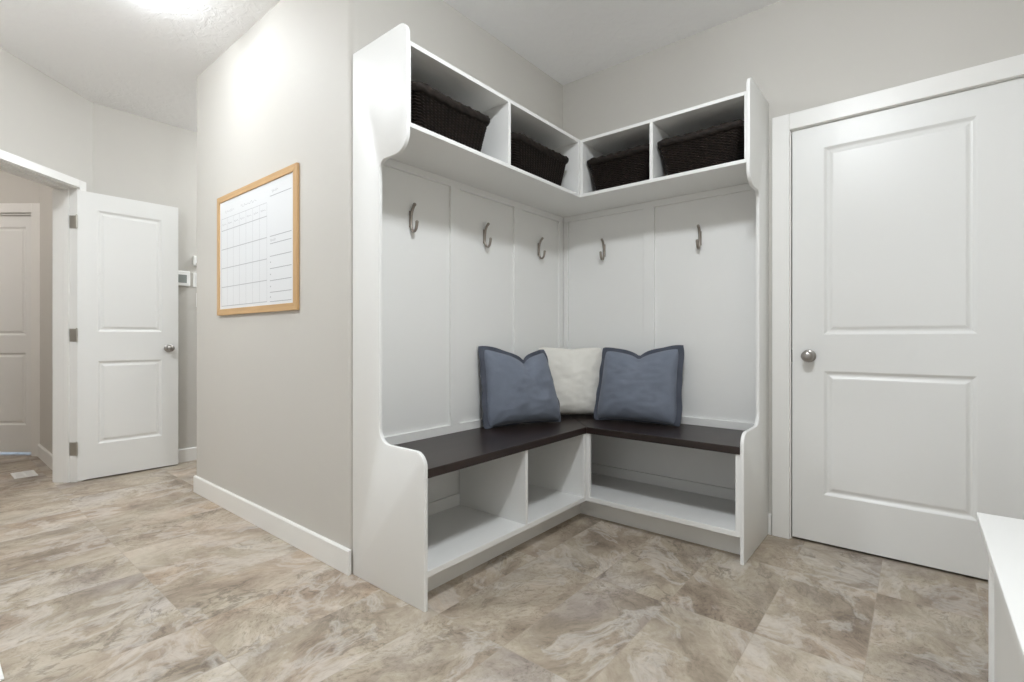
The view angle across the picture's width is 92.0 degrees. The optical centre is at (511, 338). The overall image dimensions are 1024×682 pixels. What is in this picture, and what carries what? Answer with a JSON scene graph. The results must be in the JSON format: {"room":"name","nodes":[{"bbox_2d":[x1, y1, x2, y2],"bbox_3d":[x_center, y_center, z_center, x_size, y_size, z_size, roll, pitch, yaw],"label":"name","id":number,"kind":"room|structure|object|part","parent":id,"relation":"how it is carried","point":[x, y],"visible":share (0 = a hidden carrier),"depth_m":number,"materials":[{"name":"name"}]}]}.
{"room":"mudroom","nodes":[
{"label":"mudroom","id":0,"kind":"room"},
{"bbox_2d":[0,170,38,213],"bbox_3d":[-5.242,-0.354,4.277,2.700,2.709,0.120,0,0,0],"label":"wall","id":1,"kind":"structure","parent":0,"point":[13,188],"depth_m":4.22,"materials":[{"name":"beige paint"}]},
{"bbox_2d":[0,216,30,451],"bbox_3d":[-4.471,-0.041,4.254,0.734,2.026,0.038,0,0,0],"label":"door","id":2,"kind":"structure","parent":1,"relation":"in","point":[15,231],"depth_m":4.24,"materials":[{"name":"white paint"}]},
{"bbox_2d":[0,203,39,455],"bbox_3d":[-4.467,-0.075,4.269,0.950,2.150,0.137,0,0,0],"label":"trim","id":3,"kind":"structure","parent":1,"relation":"attached to","point":[33,209],"depth_m":4.20,"materials":[{"name":"white paint"}]},
{"bbox_2d":[39,183,51,452],"bbox_3d":[-4.082,-0.354,4.324,2.315,2.709,0.100,0,0,39],"label":"wall","id":4,"kind":"structure","parent":0,"point":[45,192],"depth_m":4.03,"materials":[{"name":"beige paint"}]},
{"bbox_2d":[37,444,51,469],"bbox_3d":[-3.634,0.948,3.881,1.030,0.105,0.014,0,0,39],"label":"baseboard","id":5,"kind":"structure","parent":4,"relation":"attached to","point":[43,454],"depth_m":3.97,"materials":[{"name":"white paint"}]},
{"bbox_2d":[0,48,92,192],"bbox_3d":[-3.020,-0.354,1.552,0.158,2.709,4.050,0,0,-3],"label":"wall","id":6,"kind":"structure","parent":0,"point":[44,122],"depth_m":3.19,"materials":[{"name":"beige paint"}]},
{"bbox_2d":[0,149,85,482],"bbox_3d":[-3.093,-0.053,3.128,0.186,2.107,0.749,0,0,-3],"label":"trim","id":7,"kind":"structure","parent":6,"relation":"attached to","point":[64,187],"depth_m":3.44,"materials":[{"name":"white paint"}]},
{"bbox_2d":[69,190,177,480],"bbox_3d":[-2.834,-0.022,3.651,0.103,2.024,0.646,0,0,41],"label":"door","id":8,"kind":"structure","parent":6,"relation":"in","point":[125,335],"depth_m":3.65,"materials":[{"name":"white paint"}]},
{"bbox_3d":[-2.648,0.074,3.831,0.057,0.053,0.053,0,0,39],"label":"knob","id":9,"kind":"part","parent":8,"relation":"part of","materials":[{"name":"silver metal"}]},
{"bbox_2d":[93,103,196,448],"bbox_3d":[-1.950,-0.354,4.991,0.120,2.709,3.560,0,0,39],"label":"wall","id":10,"kind":"structure","parent":0,"point":[135,157],"depth_m":3.94,"materials":[{"name":"beige paint"}]},
{"bbox_2d":[178,270,189,286],"bbox_3d":[-2.672,-0.487,3.999,0.025,0.122,0.118,0,0,39],"label":"thermostat","id":11,"kind":"object","parent":10,"relation":"attached to","point":[183,276],"visible":0.61,"depth_m":4.00,"materials":[{"name":"white plastic"}]},
{"bbox_2d":[178,447,196,462],"bbox_3d":[-1.889,0.948,4.960,0.014,0.105,3.530,0,0,39],"label":"baseboard","id":12,"kind":"structure","parent":10,"relation":"attached to","point":[187,454],"depth_m":4.03,"materials":[{"name":"white paint"}]},
{"bbox_2d":[193,273,196,286],"bbox_3d":[-2.601,-0.484,4.097,0.010,0.116,0.072,0,0,39],"label":"light switch","id":13,"kind":"object","parent":10,"relation":"attached to","point":[194,274],"visible":0.38,"depth_m":4.08,"materials":[{"name":"white plastic"}]},
{"bbox_2d":[193,256,196,265],"bbox_3d":[-2.602,-0.640,4.077,0.034,0.080,0.045,0,0,39],"label":"sensor","id":14,"kind":"object","parent":10,"relation":"attached to","point":[194,257],"visible":0.46,"depth_m":4.06,"materials":[{"name":"white plastic"}]},
{"bbox_2d":[197,0,375,572],"bbox_3d":[-1.330,-0.354,2.711,1.786,2.709,0.125,0,0,39],"label":"wall","id":15,"kind":"structure","parent":0,"point":[275,389],"depth_m":2.42,"materials":[{"name":"beige paint"}]},
{"bbox_2d":[217,162,298,315],"bbox_3d":[-1.399,-0.490,2.676,0.968,0.705,0.016,0,0,39],"label":"whiteboard","id":16,"kind":"object","parent":15,"relation":"attached to","point":[258,221],"visible":1,"depth_m":2.63,"materials":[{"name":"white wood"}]},
{"bbox_3d":[-1.399,-0.156,2.676,0.968,0.036,0.016,0,0,39],"label":"frame rail","id":17,"kind":"part","parent":16,"relation":"part of","materials":[{"name":"brown wood"}]},
{"bbox_3d":[-1.399,-0.825,2.676,0.968,0.036,0.016,0,0,39],"label":"frame rail","id":18,"kind":"part","parent":16,"relation":"part of","materials":[{"name":"brown wood"}]},
{"bbox_2d":[193,475,350,575],"bbox_3d":[-0.361,0.948,3.901,1.799,0.105,3.224,0,0,39],"label":"baseboard","id":19,"kind":"structure","parent":15,"relation":"attached to","point":[337,556],"depth_m":2.47,"materials":[{"name":"white paint"}]},
{"bbox_2d":[0,0,781,131],"bbox_3d":[-1.923,-1.759,3.260,8.600,0.100,7.000,0,0,39],"label":"ceiling","id":20,"kind":"structure","parent":0,"point":[137,57],"depth_m":2.76,"materials":[{"name":"white paint"}]},
{"bbox_2d":[140,0,168,4],"bbox_3d":[-1.743,-1.663,2.354,0.212,0.091,0.212,0,0,39],"label":"ceiling lamp","id":21,"kind":"object","parent":20,"relation":"attached to","point":[154,2],"visible":1,"depth_m":2.39,"materials":[{"name":"white plastic"}]},
{"bbox_2d":[376,0,562,129],"bbox_3d":[-0.138,-0.354,2.850,0.120,2.709,1.605,0,0,39],"label":"wall","id":22,"kind":"structure","parent":0,"point":[435,26],"depth_m":2.68,"materials":[{"name":"beige paint"}]},
{"bbox_2d":[0,452,987,681],"bbox_3d":[-1.923,1.050,3.260,8.600,0.100,7.000,0,0,39],"label":"floor","id":23,"kind":"structure","parent":0,"point":[136,576],"depth_m":1.85,"materials":[{"name":"tile"}]},
{"bbox_2d":[0,665,3,680],"bbox_3d":[-1.645,0.997,1.499,0.308,0.006,0.123,0,0,39],"label":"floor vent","id":24,"kind":"object","parent":23,"relation":"in","point":[1,672],"visible":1,"depth_m":1.46,"materials":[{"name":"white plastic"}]},
{"bbox_2d":[10,470,37,478],"bbox_3d":[-3.582,0.997,3.631,0.217,0.006,0.125,0,0,39],"label":"floor vent","id":25,"kind":"object","parent":23,"relation":"in","point":[30,473],"visible":1,"depth_m":3.62,"materials":[{"name":"white plastic"}]},
{"bbox_2d":[353,23,768,611],"bbox_3d":[0.320,-0.104,2.318,1.262,2.208,1.605,0,0,39],"label":"hall tree","id":26,"kind":"object","parent":23,"relation":"on","point":[425,300],"visible":0.88,"depth_m":2.52,"materials":[{"name":"white paint"}]},
{"bbox_3d":[-0.493,-0.104,1.959,0.463,2.208,0.017,0,0,39],"label":"panel","id":27,"kind":"part","parent":26,"relation":"part of","materials":[{"name":"white paint"}]},
{"bbox_2d":[409,203,418,232],"bbox_3d":[-0.457,-0.566,2.313,0.056,0.139,0.019,0,0,39],"label":"coat hook","id":28,"kind":"object","parent":26,"relation":"attached to","point":[414,230],"visible":1,"depth_m":2.32,"materials":[{"name":"grey metal"}]},
{"bbox_3d":[-0.158,0.466,2.709,0.014,0.051,1.568,0,0,39],"label":"rail","id":29,"kind":"part","parent":26,"relation":"part of","materials":[{"name":"white paint"}]},
{"bbox_3d":[-0.158,0.832,2.709,0.014,0.059,1.568,0,0,39],"label":"rail","id":30,"kind":"part","parent":26,"relation":"part of","materials":[{"name":"white paint"}]},
{"bbox_2d":[411,81,489,151],"bbox_3d":[-0.336,-0.928,2.194,0.287,0.189,0.466,0,0,39],"label":"wicker basket","id":31,"kind":"object","parent":26,"relation":"on","point":[432,110],"visible":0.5,"depth_m":2.08,"materials":[{"name":"brown wicker"}]},
{"bbox_3d":[-0.160,0.085,2.724,0.006,1.831,1.588,0,0,39],"label":"panel","id":32,"kind":"part","parent":26,"relation":"part of","materials":[{"name":"white paint"}]},
{"bbox_3d":[-0.158,-0.793,2.709,0.014,0.036,1.568,0,0,39],"label":"rail","id":33,"kind":"part","parent":26,"relation":"part of","materials":[{"name":"white paint"}]},
{"bbox_2d":[483,223,491,247],"bbox_3d":[-0.132,-0.566,2.708,0.056,0.139,0.019,0,0,39],"label":"coat hook","id":34,"kind":"object","parent":26,"relation":"attached to","point":[487,224],"visible":1,"depth_m":2.71,"materials":[{"name":"grey metal"}]},
{"bbox_2d":[511,132,568,185],"bbox_3d":[0.073,-0.928,2.690,0.286,0.190,0.497,0,0,39],"label":"wicker basket","id":35,"kind":"object","parent":26,"relation":"on","point":[528,155],"visible":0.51,"depth_m":2.57,"materials":[{"name":"brown wicker"}]},
{"bbox_2d":[538,237,545,258],"bbox_3d":[0.188,-0.566,3.098,0.056,0.139,0.019,0,0,39],"label":"coat hook","id":36,"kind":"object","parent":26,"relation":"attached to","point":[542,238],"visible":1,"depth_m":3.10,"materials":[{"name":"grey metal"}]},
{"bbox_2d":[390,122,747,217],"bbox_3d":[0.319,-0.820,2.330,1.245,0.018,1.588,0,0,39],"label":"shelf","id":37,"kind":"object","parent":26,"relation":"attached to","point":[427,152],"depth_m":2.57,"materials":[{"name":"white paint"}]},
{"bbox_2d":[395,414,744,477],"bbox_3d":[0.320,0.498,2.317,1.224,0.035,1.567,0,0,39],"label":"seat","id":38,"kind":"object","parent":26,"relation":"attached to","point":[451,452],"visible":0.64,"depth_m":2.43,"materials":[{"name":"brown wood"}]},
{"bbox_2d":[478,346,560,428],"bbox_3d":[0.053,0.259,2.752,0.497,0.439,0.195,0,0,-31],"label":"cushion","id":39,"kind":"object","parent":38,"relation":"on","point":[515,390],"visible":1,"depth_m":2.66,"materials":[{"name":"blue fabric"}]},
{"bbox_2d":[539,347,601,414],"bbox_3d":[0.369,0.264,3.058,0.407,0.417,0.178,0,0,-4],"label":"cushion","id":40,"kind":"object","parent":38,"relation":"on","point":[574,372],"visible":0.67,"depth_m":3.01,"materials":[{"name":"beige fabric"}]},
{"bbox_2d":[594,345,683,426],"bbox_3d":[0.715,0.257,2.818,0.499,0.443,0.192,0,0,28],"label":"cushion","id":41,"kind":"object","parent":38,"relation":"on","point":[647,387],"visible":1,"depth_m":2.75,"materials":[{"name":"blue fabric"}]},
{"bbox_2d":[410,41,745,155],"bbox_3d":[0.319,-1.132,2.330,1.245,0.018,1.588,0,0,39],"label":"shelf","id":42,"kind":"object","parent":26,"relation":"attached to","point":[427,68],"depth_m":2.49,"materials":[{"name":"white paint"}]},
{"bbox_2d":[428,473,739,577],"bbox_3d":[0.319,0.874,2.326,1.239,0.025,1.582,0,0,39],"label":"shelf","id":43,"kind":"object","parent":26,"relation":"attached to","point":[458,531],"depth_m":2.46,"materials":[{"name":"white paint"}]},
{"bbox_3d":[0.405,0.689,2.698,0.055,0.345,0.027,0,0,-6],"label":"corner post","id":44,"kind":"part","parent":26,"relation":"part of","materials":[{"name":"white paint"}]},
{"bbox_2d":[599,238,605,259],"bbox_3d":[0.567,-0.561,3.110,0.019,0.139,0.056,0,0,39],"label":"coat hook","id":45,"kind":"object","parent":26,"relation":"attached to","point":[602,240],"visible":1,"depth_m":3.12,"materials":[{"name":"grey metal"}]},
{"bbox_2d":[587,144,649,190],"bbox_3d":[0.655,-0.933,2.818,0.402,0.199,0.287,0,0,39],"label":"wicker basket","id":46,"kind":"object","parent":26,"relation":"on","point":[631,165],"visible":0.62,"depth_m":2.71,"materials":[{"name":"brown wicker"}]},
{"bbox_3d":[0.823,-0.793,2.927,1.225,0.036,0.014,0,0,39],"label":"rail","id":47,"kind":"part","parent":26,"relation":"part of","materials":[{"name":"white paint"}]},
{"bbox_3d":[0.824,0.085,2.939,1.239,1.831,0.006,0,0,39],"label":"panel","id":48,"kind":"part","parent":26,"relation":"part of","materials":[{"name":"white paint"}]},
{"bbox_3d":[0.823,0.832,2.927,1.225,0.059,0.014,0,0,39],"label":"rail","id":49,"kind":"part","parent":26,"relation":"part of","materials":[{"name":"white paint"}]},
{"bbox_2d":[696,224,701,249],"bbox_3d":[1.029,-0.561,2.730,0.019,0.139,0.056,0,0,39],"label":"coat hook","id":50,"kind":"object","parent":26,"relation":"attached to","point":[699,240],"visible":1,"depth_m":2.74,"materials":[{"name":"grey metal"}]},
{"bbox_2d":[657,119,743,175],"bbox_3d":[0.995,-0.933,2.538,0.436,0.199,0.287,0,0,39],"label":"wicker basket","id":51,"kind":"object","parent":26,"relation":"on","point":[722,143],"visible":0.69,"depth_m":2.43,"materials":[{"name":"brown wicker"}]},
{"bbox_3d":[0.823,0.466,2.927,1.225,0.051,0.014,0,0,39],"label":"rail","id":52,"kind":"part","parent":26,"relation":"part of","materials":[{"name":"white paint"}]},
{"bbox_3d":[1.163,-0.104,2.364,0.017,2.208,0.463,0,0,39],"label":"panel","id":53,"kind":"part","parent":26,"relation":"part of","materials":[{"name":"white paint"}]},
{"bbox_2d":[976,512,1023,681],"bbox_3d":[1.056,0.750,0.717,0.463,0.500,1.458,0,0,39],"label":"bench","id":54,"kind":"object","parent":23,"relation":"on","point":[1003,537],"visible":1,"depth_m":1.19,"materials":[{"name":"paint"}]},
{"bbox_3d":[0.906,0.763,0.830,0.020,0.474,1.402,0,0,39],"label":"panel","id":55,"kind":"part","parent":54,"relation":"part of","materials":[{"name":"white paint"}]},
{"bbox_2d":[563,0,1023,533],"bbox_3d":[1.373,-0.354,2.569,2.570,2.709,0.120,0,0,39],"label":"wall","id":56,"kind":"structure","parent":0,"point":[801,55],"depth_m":2.45,"materials":[{"name":"beige paint"}]},
{"bbox_2d":[768,513,770,534],"bbox_3d":[1.772,0.948,2.154,1.187,0.105,0.014,0,0,39],"label":"baseboard","id":57,"kind":"structure","parent":56,"relation":"attached to","point":[769,514],"depth_m":2.52,"materials":[{"name":"white paint"}]},
{"bbox_2d":[772,54,1023,538],"bbox_3d":[1.745,-0.060,2.252,0.985,2.121,0.137,0,0,39],"label":"trim","id":58,"kind":"structure","parent":56,"relation":"attached to","point":[1011,68],"depth_m":2.47,"materials":[{"name":"white paint"}]},
{"bbox_2d":[792,77,1023,579],"bbox_3d":[1.705,-0.024,2.207,0.814,2.024,0.104,0,0,39],"label":"door","id":59,"kind":"structure","parent":56,"relation":"in","point":[908,220],"depth_m":2.18,"materials":[{"name":"white paint"}]},
{"bbox_3d":[1.434,0.085,2.399,0.053,0.053,0.057,0,0,39],"label":"knob","id":60,"kind":"part","parent":59,"relation":"part of","materials":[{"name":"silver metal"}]}
]}

